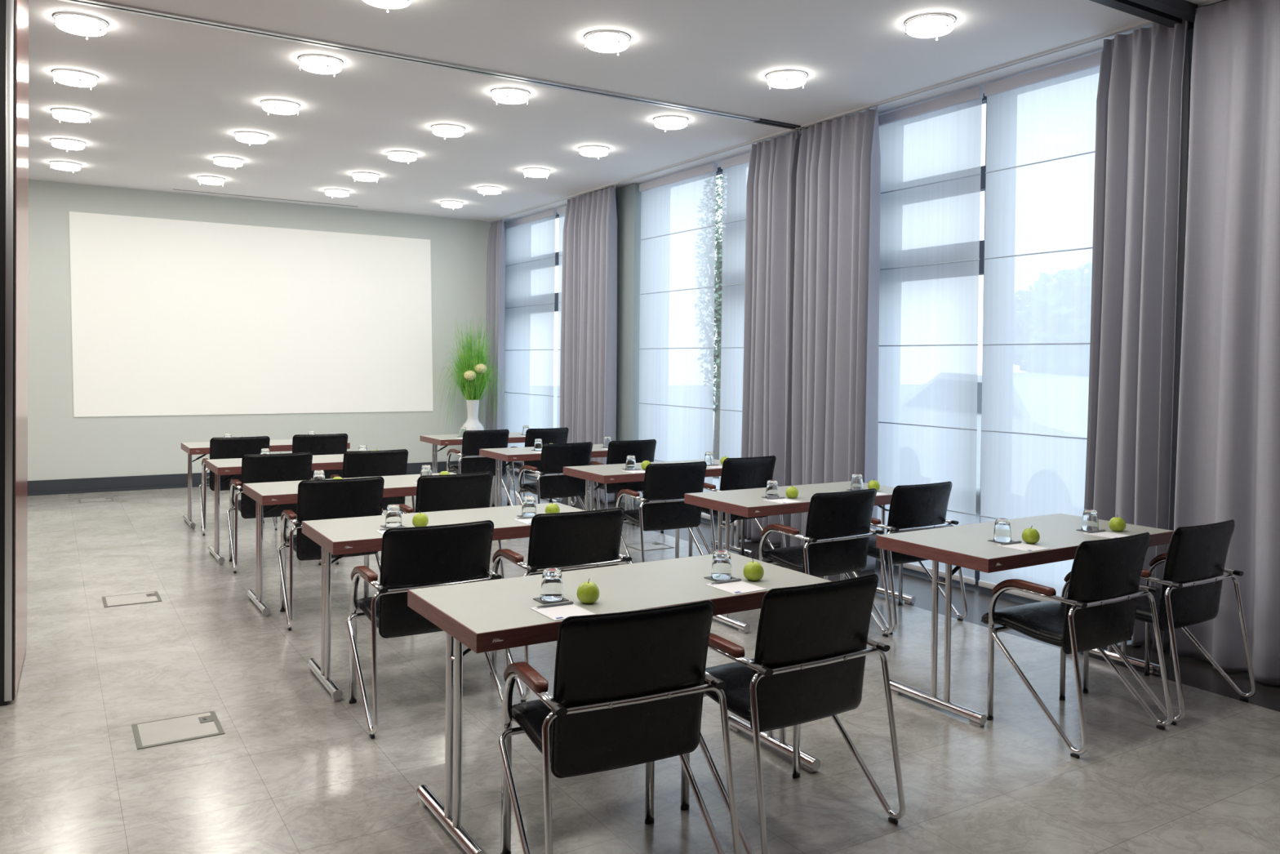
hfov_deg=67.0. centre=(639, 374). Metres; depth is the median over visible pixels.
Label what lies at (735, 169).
blind
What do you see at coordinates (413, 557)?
chair
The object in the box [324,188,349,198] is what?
ceiling lamp
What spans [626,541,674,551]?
floor hatch
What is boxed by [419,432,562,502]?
table
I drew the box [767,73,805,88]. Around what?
diffuser
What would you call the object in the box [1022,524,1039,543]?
apple
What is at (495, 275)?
curtain
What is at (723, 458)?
apple
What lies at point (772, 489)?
drinking glass
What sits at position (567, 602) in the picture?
ballpoint pen
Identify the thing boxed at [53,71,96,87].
diffuser
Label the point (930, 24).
ceiling lamp
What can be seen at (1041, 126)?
blind
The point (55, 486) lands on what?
baseboard
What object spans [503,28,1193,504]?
wall
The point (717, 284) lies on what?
tree
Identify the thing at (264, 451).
drinking glass
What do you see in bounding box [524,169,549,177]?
diffuser
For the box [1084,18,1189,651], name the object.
curtain
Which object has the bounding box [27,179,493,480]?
wall
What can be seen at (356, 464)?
chair
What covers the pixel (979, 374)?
parked car
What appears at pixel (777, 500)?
notepad
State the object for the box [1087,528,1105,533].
ballpoint pen
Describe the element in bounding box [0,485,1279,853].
floor
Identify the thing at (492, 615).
table
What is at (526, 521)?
notepad
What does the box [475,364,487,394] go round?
bloom
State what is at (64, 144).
diffuser
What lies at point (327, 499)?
chair
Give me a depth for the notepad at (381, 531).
4.62 m
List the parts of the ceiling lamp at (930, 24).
mount plate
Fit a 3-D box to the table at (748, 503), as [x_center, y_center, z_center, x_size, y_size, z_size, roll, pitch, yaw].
[1.058,1.128,6.190,1.440,0.740,0.649,0,1,-32]
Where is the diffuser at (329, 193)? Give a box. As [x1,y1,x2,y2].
[324,190,348,196]
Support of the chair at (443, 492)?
on the floor
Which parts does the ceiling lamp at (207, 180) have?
mount plate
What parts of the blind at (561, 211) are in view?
head rail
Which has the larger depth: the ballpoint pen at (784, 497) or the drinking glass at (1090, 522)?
the ballpoint pen at (784, 497)
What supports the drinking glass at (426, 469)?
on the coaster
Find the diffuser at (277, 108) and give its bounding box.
[262,102,297,115]
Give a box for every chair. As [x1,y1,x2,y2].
[199,435,277,535]
[226,452,321,573]
[277,475,384,631]
[286,433,347,528]
[329,448,415,564]
[346,520,509,738]
[397,471,504,578]
[446,429,516,506]
[489,506,631,702]
[498,600,741,853]
[506,427,576,506]
[517,441,599,510]
[584,439,663,532]
[615,461,716,564]
[680,573,905,853]
[688,455,786,566]
[755,488,893,636]
[840,481,967,634]
[980,532,1173,758]
[1082,519,1256,724]
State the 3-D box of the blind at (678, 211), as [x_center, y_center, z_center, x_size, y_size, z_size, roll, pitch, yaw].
[0.354,-0.326,10.015,0.050,3.475,1.389,0,1,-32]
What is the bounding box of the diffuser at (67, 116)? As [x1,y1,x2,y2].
[52,111,89,122]
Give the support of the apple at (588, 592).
on the table at (492, 615)
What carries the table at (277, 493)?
on the floor
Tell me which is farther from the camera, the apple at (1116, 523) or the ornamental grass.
the ornamental grass
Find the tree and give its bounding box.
[712,174,722,478]
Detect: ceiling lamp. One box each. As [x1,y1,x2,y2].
[49,137,85,151]
[49,160,81,173]
[50,107,91,124]
[51,68,98,90]
[52,12,108,39]
[196,175,225,186]
[213,155,244,168]
[234,131,268,146]
[260,98,299,115]
[297,53,343,77]
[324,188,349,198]
[351,172,379,182]
[363,0,411,13]
[386,150,417,164]
[431,124,465,139]
[440,200,463,209]
[476,186,502,195]
[490,87,529,104]
[522,167,550,178]
[578,145,608,159]
[583,30,631,55]
[653,115,688,132]
[765,69,808,89]
[904,13,955,40]
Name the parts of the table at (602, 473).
leg post, leg post, leg post, leg post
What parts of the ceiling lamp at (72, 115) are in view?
mount plate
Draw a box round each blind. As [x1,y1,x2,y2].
[503,208,556,476]
[556,205,566,427]
[636,163,717,519]
[719,152,751,525]
[875,86,983,584]
[978,51,1102,601]
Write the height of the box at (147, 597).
0.006 m
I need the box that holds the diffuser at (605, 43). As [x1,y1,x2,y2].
[586,34,628,53]
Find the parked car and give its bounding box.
[976,372,982,487]
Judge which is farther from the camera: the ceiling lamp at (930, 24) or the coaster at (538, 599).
the ceiling lamp at (930, 24)
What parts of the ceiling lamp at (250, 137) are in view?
mount plate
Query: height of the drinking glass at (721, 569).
0.103 m
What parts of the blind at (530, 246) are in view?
head rail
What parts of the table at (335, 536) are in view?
leg post, leg post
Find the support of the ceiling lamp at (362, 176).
attached to the ceiling
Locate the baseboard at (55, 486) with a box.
[27,460,461,496]
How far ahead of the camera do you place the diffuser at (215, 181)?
10.49 m
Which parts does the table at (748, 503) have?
leg post, leg post, leg post, leg post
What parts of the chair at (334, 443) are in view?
backrest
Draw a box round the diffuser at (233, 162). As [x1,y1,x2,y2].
[214,158,243,167]
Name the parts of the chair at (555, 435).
arm leg, seat, frame, backrest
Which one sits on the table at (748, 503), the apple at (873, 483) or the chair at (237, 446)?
the apple at (873, 483)
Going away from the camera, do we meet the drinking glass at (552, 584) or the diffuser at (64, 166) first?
the drinking glass at (552, 584)
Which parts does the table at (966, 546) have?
leg post, cross rod, leg post, leg post, leg post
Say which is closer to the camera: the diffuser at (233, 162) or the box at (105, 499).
the diffuser at (233, 162)
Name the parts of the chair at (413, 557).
armrest, arm leg, seat, backrest, arm leg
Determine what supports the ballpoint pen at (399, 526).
on the notepad at (381, 531)
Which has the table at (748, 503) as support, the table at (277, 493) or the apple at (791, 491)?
the apple at (791, 491)
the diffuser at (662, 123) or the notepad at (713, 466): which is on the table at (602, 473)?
the notepad at (713, 466)
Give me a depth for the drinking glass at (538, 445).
8.89 m
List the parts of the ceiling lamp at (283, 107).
mount plate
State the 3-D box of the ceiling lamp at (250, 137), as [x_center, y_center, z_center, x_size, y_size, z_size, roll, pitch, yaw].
[-3.404,-2.063,8.480,0.284,0.072,0.284,0,1,-36]
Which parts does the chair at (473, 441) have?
armrest, arm leg, seat, frame, backrest, arm leg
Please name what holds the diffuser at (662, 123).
attached to the ceiling lamp at (666, 122)
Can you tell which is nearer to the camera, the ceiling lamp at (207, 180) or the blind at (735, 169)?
the blind at (735, 169)
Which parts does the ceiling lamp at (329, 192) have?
mount plate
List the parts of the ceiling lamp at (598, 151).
mount plate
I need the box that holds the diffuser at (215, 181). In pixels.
[198,177,223,185]
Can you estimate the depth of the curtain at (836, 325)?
7.62 m
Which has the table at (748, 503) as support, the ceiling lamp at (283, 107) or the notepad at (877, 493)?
the notepad at (877, 493)
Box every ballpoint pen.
[379,526,407,529]
[518,515,533,518]
[536,600,573,607]
[711,577,741,583]
[767,496,785,499]
[1000,540,1021,544]
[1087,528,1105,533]
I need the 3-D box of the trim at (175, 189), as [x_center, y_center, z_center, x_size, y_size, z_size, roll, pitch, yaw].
[-4.532,-2.152,11.844,2.150,0.004,0.015,0,1,-32]
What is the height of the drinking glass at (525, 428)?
0.103 m
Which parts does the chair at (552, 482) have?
armrest, seat, arm leg, frame, backrest, arm leg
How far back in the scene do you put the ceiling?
6.79 m
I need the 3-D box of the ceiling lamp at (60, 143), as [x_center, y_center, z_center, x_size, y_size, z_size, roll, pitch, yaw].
[-5.214,-2.087,8.823,0.284,0.072,0.284,0,1,-11]
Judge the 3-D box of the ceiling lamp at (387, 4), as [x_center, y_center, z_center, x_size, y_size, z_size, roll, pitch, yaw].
[-1.347,-1.999,5.133,0.284,0.072,0.284,1,1,42]
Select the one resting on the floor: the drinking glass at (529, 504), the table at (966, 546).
the table at (966, 546)
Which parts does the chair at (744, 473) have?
arm leg, seat, armrest, frame, arm leg, backrest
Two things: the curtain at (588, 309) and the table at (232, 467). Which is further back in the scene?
the curtain at (588, 309)
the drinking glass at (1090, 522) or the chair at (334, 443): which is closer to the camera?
the drinking glass at (1090, 522)
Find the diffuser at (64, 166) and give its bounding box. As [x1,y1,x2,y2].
[50,163,80,171]
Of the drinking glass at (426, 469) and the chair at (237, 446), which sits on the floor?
the chair at (237, 446)
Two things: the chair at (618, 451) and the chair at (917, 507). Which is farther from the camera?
the chair at (618, 451)
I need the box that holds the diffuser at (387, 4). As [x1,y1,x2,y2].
[363,0,411,8]
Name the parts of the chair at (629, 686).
armrest, arm leg, seat, frame, backrest, arm leg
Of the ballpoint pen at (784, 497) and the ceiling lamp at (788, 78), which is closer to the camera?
the ballpoint pen at (784, 497)
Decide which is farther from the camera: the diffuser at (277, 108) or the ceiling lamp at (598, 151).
the ceiling lamp at (598, 151)
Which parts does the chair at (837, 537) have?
armrest, seat, arm leg, frame, backrest, arm leg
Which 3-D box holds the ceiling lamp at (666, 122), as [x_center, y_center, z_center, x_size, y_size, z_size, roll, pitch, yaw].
[0.247,-2.016,7.791,0.284,0.072,0.284,1,1,5]
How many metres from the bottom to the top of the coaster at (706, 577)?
0.003 m
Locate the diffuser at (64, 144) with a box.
[51,140,84,150]
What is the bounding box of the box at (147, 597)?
[102,591,161,607]
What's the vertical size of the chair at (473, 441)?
0.857 m
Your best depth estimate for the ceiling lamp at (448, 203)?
11.91 m
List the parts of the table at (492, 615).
leg post, leg post, leg post, leg post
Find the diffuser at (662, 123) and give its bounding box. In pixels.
[654,118,686,129]
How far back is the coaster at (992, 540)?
4.52 m
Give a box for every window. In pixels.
[554,212,559,311]
[713,167,722,519]
[974,93,986,582]
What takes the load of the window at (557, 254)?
in the wall at (628, 197)
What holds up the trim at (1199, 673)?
attached to the wall at (628, 197)
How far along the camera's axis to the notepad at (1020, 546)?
4.39 m
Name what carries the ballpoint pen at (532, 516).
on the notepad at (526, 521)
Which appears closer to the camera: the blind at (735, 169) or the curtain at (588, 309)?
the blind at (735, 169)
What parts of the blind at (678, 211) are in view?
head rail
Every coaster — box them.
[380,524,404,528]
[533,597,568,604]
[703,576,737,581]
[987,539,1013,543]
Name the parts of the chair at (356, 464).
armrest, frame, backrest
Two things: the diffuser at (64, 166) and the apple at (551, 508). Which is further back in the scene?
the diffuser at (64, 166)
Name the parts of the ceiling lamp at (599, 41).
mount plate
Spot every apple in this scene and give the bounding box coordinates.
[332,475,342,479]
[412,511,428,526]
[439,471,449,475]
[545,500,559,513]
[576,578,599,603]
[640,458,650,469]
[720,456,728,464]
[742,558,764,581]
[786,486,798,497]
[867,478,879,490]
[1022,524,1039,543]
[1108,514,1125,531]
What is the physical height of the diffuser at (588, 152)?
0.036 m
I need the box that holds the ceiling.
[28,0,1212,222]
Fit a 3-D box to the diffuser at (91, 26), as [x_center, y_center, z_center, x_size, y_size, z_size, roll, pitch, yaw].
[-3.257,-2.024,5.637,0.258,0.036,0.258,0,1,-23]
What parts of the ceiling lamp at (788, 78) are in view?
mount plate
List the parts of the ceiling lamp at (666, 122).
mount plate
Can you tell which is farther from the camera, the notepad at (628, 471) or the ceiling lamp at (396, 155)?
the ceiling lamp at (396, 155)
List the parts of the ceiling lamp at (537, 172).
mount plate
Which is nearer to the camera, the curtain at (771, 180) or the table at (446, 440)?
the curtain at (771, 180)
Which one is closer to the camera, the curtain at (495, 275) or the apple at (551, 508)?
the apple at (551, 508)
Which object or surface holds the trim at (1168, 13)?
attached to the wall at (628, 197)
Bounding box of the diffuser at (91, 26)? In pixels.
[55,16,106,36]
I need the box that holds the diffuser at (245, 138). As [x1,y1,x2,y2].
[235,133,267,143]
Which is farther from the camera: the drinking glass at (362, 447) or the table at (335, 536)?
the drinking glass at (362, 447)
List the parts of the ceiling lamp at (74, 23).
mount plate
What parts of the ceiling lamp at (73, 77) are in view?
mount plate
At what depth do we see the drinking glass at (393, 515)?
4.74 m
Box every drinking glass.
[223,433,231,437]
[260,448,270,453]
[307,431,315,434]
[312,470,324,479]
[358,444,367,450]
[385,504,401,527]
[420,464,431,475]
[458,426,466,436]
[521,495,537,516]
[522,425,528,434]
[533,438,542,450]
[540,567,563,601]
[603,435,611,447]
[625,455,635,469]
[704,451,714,465]
[711,549,732,579]
[765,480,778,497]
[850,473,862,490]
[993,517,1011,542]
[1081,508,1098,531]
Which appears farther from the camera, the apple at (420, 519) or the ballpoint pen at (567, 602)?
the apple at (420, 519)
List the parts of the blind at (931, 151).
head rail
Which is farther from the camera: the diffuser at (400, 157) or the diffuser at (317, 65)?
the diffuser at (400, 157)
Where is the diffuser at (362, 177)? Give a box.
[353,173,378,181]
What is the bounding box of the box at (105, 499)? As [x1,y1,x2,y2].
[78,497,114,502]
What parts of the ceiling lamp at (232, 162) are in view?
mount plate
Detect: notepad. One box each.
[375,529,386,534]
[514,518,532,524]
[530,603,595,620]
[622,470,644,473]
[705,580,767,594]
[706,465,722,468]
[763,498,801,503]
[875,492,888,495]
[995,542,1049,551]
[1082,531,1128,538]
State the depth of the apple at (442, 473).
6.54 m
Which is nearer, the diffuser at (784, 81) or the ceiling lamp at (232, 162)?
the diffuser at (784, 81)
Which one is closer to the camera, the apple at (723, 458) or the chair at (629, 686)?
the chair at (629, 686)
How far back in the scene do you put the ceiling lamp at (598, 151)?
8.80 m
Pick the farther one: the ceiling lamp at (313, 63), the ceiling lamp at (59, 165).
the ceiling lamp at (59, 165)
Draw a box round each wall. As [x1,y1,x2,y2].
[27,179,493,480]
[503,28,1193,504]
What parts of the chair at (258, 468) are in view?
armrest, arm leg, seat, frame, backrest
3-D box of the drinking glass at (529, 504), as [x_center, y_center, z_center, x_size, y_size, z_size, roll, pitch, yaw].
[-0.586,0.699,5.123,0.080,0.103,0.080,0,1,-36]
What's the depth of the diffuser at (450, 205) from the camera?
11.91 m
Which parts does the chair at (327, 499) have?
armrest, arm leg, seat, frame, backrest, arm leg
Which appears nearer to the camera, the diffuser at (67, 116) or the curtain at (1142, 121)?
the curtain at (1142, 121)
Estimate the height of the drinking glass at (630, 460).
0.103 m
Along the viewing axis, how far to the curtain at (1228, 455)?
4.96 m
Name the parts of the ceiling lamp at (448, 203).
mount plate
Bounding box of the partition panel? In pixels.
[0,0,28,706]
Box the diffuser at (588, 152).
[579,147,608,156]
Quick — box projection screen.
[69,211,433,417]
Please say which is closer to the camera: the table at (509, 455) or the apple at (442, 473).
the apple at (442, 473)
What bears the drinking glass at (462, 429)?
on the coaster
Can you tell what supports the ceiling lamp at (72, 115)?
attached to the ceiling
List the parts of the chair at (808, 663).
arm leg, armrest, seat, frame, backrest, arm leg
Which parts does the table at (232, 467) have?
leg post, leg post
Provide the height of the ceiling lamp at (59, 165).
0.072 m
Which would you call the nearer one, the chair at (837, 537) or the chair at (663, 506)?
the chair at (837, 537)
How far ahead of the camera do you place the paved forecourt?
14.12 m
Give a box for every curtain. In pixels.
[485,217,505,430]
[560,185,617,502]
[739,129,799,547]
[790,105,880,571]
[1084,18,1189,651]
[1169,0,1279,685]
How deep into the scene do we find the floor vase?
12.89 m
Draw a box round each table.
[181,439,350,528]
[205,453,343,564]
[243,472,457,616]
[302,502,585,701]
[407,551,831,853]
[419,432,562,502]
[479,444,631,519]
[563,458,755,557]
[684,480,915,633]
[875,513,1173,727]
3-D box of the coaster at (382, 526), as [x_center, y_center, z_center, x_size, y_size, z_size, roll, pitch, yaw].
[-1.219,0.750,4.771,0.098,0.003,0.084,0,1,-33]
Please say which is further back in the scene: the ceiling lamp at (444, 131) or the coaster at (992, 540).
the ceiling lamp at (444, 131)
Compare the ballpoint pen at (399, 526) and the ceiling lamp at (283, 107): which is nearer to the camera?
the ballpoint pen at (399, 526)
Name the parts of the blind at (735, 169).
head rail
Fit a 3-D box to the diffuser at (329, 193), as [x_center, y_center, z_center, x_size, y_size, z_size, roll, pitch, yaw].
[-3.526,-2.098,11.257,0.258,0.036,0.258,1,1,42]
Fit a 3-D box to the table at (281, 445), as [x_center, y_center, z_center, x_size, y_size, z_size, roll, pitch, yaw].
[-3.639,1.037,9.418,1.440,0.740,0.649,0,1,-32]
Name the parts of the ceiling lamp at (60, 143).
mount plate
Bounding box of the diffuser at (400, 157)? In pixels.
[388,152,416,161]
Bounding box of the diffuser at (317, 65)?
[299,57,341,74]
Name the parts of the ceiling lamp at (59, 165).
mount plate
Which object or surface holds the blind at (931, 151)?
hanging from the ceiling
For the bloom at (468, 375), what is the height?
0.532 m
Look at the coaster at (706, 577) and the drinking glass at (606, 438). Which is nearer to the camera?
the coaster at (706, 577)
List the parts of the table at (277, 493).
leg post, leg post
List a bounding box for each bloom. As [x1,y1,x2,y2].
[463,370,476,400]
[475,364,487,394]
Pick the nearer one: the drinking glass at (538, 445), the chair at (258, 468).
the chair at (258, 468)
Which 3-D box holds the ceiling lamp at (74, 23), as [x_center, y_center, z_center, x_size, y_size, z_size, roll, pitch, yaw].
[-3.256,-2.026,5.637,0.284,0.072,0.284,0,1,-23]
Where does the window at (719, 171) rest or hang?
in the wall at (628, 197)
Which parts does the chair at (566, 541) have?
armrest, arm leg, frame, backrest, arm leg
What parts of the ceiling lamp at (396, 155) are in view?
mount plate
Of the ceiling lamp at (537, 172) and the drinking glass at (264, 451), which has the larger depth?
the ceiling lamp at (537, 172)
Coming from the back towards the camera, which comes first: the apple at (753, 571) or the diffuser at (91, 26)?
the diffuser at (91, 26)
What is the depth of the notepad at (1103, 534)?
4.75 m
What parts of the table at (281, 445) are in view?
leg post, leg post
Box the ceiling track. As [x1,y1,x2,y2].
[57,0,759,122]
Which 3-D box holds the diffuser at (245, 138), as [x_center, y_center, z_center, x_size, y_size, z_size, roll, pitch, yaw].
[-3.404,-2.062,8.480,0.258,0.036,0.258,0,1,-36]
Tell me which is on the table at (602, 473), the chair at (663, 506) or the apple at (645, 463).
the apple at (645, 463)
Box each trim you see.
[174,189,355,206]
[455,470,1279,711]
[487,0,1228,222]
[753,118,808,130]
[1088,0,1198,30]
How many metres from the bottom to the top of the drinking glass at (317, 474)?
0.103 m
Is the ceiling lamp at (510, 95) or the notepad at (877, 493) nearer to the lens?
the notepad at (877, 493)
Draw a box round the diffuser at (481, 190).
[477,187,500,194]
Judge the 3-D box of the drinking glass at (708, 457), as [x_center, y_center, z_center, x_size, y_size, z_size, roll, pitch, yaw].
[0.558,0.677,7.798,0.080,0.103,0.080,0,1,-32]
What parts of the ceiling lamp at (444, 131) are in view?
mount plate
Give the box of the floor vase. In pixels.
[461,400,484,453]
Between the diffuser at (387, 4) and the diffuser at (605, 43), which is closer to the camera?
the diffuser at (387, 4)
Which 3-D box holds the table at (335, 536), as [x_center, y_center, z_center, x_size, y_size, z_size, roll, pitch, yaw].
[-0.934,1.121,5.002,1.440,0.740,0.649,0,1,-31]
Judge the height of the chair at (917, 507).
0.857 m
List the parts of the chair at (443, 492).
armrest, backrest, frame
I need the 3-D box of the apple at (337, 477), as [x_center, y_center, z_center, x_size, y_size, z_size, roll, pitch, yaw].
[-1.934,0.684,6.184,0.078,0.084,0.078,0,1,-36]
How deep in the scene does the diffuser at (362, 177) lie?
10.18 m
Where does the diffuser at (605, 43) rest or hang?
attached to the ceiling lamp at (599, 41)
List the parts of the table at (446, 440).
leg post, leg post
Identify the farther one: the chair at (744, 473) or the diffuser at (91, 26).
the chair at (744, 473)
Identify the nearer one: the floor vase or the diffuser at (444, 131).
the diffuser at (444, 131)
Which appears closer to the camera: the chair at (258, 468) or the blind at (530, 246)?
the chair at (258, 468)
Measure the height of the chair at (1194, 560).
0.857 m
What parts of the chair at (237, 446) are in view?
arm leg, armrest, frame, backrest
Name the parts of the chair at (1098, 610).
seat, armrest, arm leg, armrest, frame, arm leg, backrest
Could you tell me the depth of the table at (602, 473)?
7.36 m
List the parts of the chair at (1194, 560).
arm leg, armrest, seat, armrest, frame, arm leg, backrest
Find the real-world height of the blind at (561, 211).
3.475 m
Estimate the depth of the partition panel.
4.31 m
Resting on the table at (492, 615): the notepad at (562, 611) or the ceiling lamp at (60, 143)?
the notepad at (562, 611)
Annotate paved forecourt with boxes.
[553,385,980,523]
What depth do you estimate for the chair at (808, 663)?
3.17 m
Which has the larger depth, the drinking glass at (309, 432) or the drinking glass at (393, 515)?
the drinking glass at (309, 432)
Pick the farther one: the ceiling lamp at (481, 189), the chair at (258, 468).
the ceiling lamp at (481, 189)
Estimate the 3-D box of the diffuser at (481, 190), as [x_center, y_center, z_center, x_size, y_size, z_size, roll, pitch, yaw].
[-1.710,-2.075,10.977,0.258,0.036,0.258,1,1,17]
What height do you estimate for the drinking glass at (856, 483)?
0.103 m
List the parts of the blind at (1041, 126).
head rail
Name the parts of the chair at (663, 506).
armrest, arm leg, seat, frame, backrest, arm leg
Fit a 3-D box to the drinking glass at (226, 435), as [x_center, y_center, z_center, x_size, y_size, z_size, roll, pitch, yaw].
[-3.907,0.612,9.171,0.080,0.103,0.080,0,1,-44]
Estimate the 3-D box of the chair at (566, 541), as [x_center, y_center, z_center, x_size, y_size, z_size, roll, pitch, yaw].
[-0.401,1.071,4.784,0.621,0.857,0.588,0,1,-32]
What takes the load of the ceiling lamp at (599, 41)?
attached to the ceiling
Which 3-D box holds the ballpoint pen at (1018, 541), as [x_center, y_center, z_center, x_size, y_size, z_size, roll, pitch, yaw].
[1.712,0.778,4.465,0.133,0.010,0.009,0,1,-28]
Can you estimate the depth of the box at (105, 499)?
10.51 m
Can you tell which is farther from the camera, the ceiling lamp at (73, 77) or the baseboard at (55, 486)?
the baseboard at (55, 486)
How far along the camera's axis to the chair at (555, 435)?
10.23 m
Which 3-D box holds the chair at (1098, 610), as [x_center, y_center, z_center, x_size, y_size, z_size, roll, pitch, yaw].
[1.878,1.103,4.234,0.621,0.857,0.588,0,1,-32]
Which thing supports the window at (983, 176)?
in the wall at (628, 197)
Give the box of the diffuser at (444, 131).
[432,126,463,137]
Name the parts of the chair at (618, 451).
seat, armrest, frame, backrest, arm leg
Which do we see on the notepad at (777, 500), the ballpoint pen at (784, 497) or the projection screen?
the ballpoint pen at (784, 497)
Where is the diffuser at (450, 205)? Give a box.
[441,202,462,208]
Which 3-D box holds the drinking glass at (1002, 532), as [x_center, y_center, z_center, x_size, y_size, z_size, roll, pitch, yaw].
[1.703,0.731,4.545,0.080,0.103,0.080,1,1,42]
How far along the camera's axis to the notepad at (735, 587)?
3.54 m
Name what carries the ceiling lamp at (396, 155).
attached to the ceiling
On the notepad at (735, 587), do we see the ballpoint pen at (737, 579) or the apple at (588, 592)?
the ballpoint pen at (737, 579)
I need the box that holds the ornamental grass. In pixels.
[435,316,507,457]
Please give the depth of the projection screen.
11.94 m
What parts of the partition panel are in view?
panel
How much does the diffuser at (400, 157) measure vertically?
0.036 m
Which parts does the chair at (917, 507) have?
arm leg, armrest, seat, frame, backrest, arm leg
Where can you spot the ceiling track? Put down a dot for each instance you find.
(97, 3)
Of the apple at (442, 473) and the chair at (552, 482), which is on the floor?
the chair at (552, 482)
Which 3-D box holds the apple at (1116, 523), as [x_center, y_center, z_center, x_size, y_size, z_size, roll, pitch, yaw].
[2.400,0.747,4.864,0.078,0.084,0.078,1,1,39]

